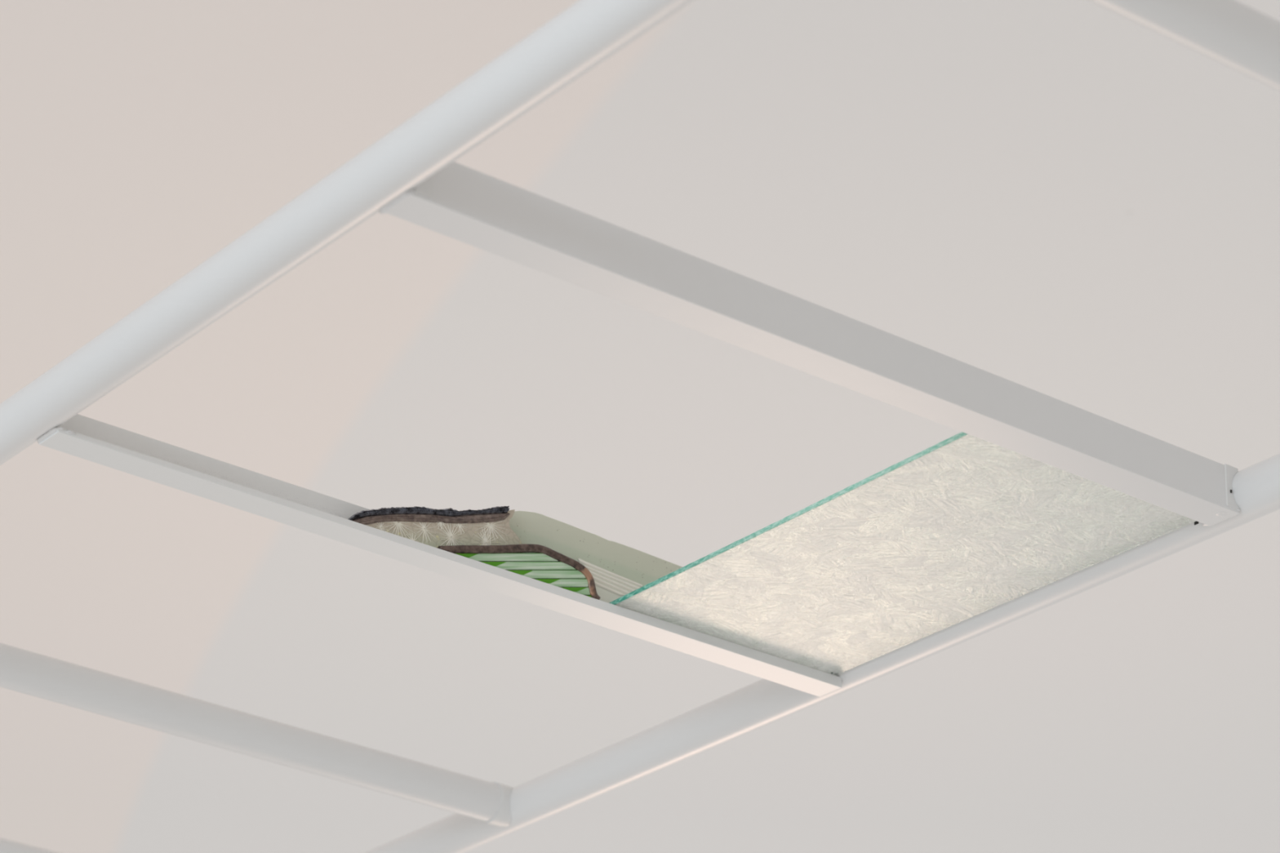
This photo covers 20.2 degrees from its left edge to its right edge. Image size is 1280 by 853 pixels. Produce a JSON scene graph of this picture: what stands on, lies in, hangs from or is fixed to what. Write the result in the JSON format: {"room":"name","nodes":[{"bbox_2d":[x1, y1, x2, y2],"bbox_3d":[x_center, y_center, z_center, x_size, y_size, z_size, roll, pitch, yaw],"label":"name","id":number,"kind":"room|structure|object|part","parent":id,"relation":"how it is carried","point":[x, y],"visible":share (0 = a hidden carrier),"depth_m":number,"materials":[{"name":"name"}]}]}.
{"room":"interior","nodes":[
{"label":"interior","id":0,"kind":"room"},
{"bbox_2d":[0,0,1279,852],"bbox_3d":[-1.336,-0.084,4.691,11.200,0.100,11.800,20,-31,-32],"label":"ceiling","id":1,"kind":"structure","parent":0,"point":[1074,202],"depth_m":4.54,"materials":[{"name":"paint"}]},
{"bbox_3d":[-4.918,3.481,8.154,11.200,3.600,0.120,20,-31,-32],"label":"wall","id":2,"kind":"structure","parent":0,"visible":0},
{"bbox_2d":[0,0,1279,852],"bbox_3d":[-1.469,0.815,4.182,0.720,0.039,11.560,20,-31,-32],"label":"ceiling grid frame","id":3,"kind":"structure","parent":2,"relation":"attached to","point":[411,174],"depth_m":2.31,"materials":[{"name":"white metal"}]},
{"bbox_3d":[-1.743,0.715,4.000,0.034,0.034,11.560,20,-31,-32],"label":"rail","id":4,"kind":"part","parent":3,"relation":"part of","materials":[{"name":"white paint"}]},
{"bbox_2d":[348,506,522,547],"bbox_3d":[-0.142,0.065,2.537,0.151,0.054,0.005,20,-31,-32],"label":"shard","id":5,"kind":"object","parent":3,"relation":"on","point":[433,527],"visible":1,"depth_m":2.54},
{"bbox_2d":[437,543,599,599],"bbox_3d":[-0.084,0.095,2.564,0.145,0.030,0.006,20,-31,-32],"label":"glass piece","id":6,"kind":"object","parent":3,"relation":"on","point":[542,563],"visible":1,"depth_m":2.57,"materials":[{"name":"green glass"}]},
{"bbox_2d":[509,511,682,587],"bbox_3d":[-0.038,0.104,2.620,0.174,0.062,0.003,20,-31,-32],"label":"glass plate","id":7,"kind":"object","parent":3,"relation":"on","point":[638,566],"visible":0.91,"depth_m":2.63,"materials":[{"name":"glass"}]},
{"bbox_2d":[575,558,643,603],"bbox_3d":[-0.033,0.116,2.612,0.087,0.035,0.003,20,-31,-32],"label":"glass piece","id":8,"kind":"object","parent":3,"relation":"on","point":[610,586],"visible":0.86,"depth_m":2.62,"materials":[{"name":"glass"}]},
{"bbox_3d":[-1.195,0.912,4.365,0.034,0.034,11.560,20,-31,-32],"label":"rail","id":9,"kind":"part","parent":3,"relation":"part of","materials":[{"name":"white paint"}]},
{"bbox_2d":[608,431,1195,675],"bbox_3d":[0.182,0.093,2.512,0.207,0.004,0.414,20,-31,-32],"label":"glass pane","id":10,"kind":"object","parent":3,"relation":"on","point":[964,526],"visible":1,"depth_m":2.50,"materials":[{"name":"white"}]}
]}

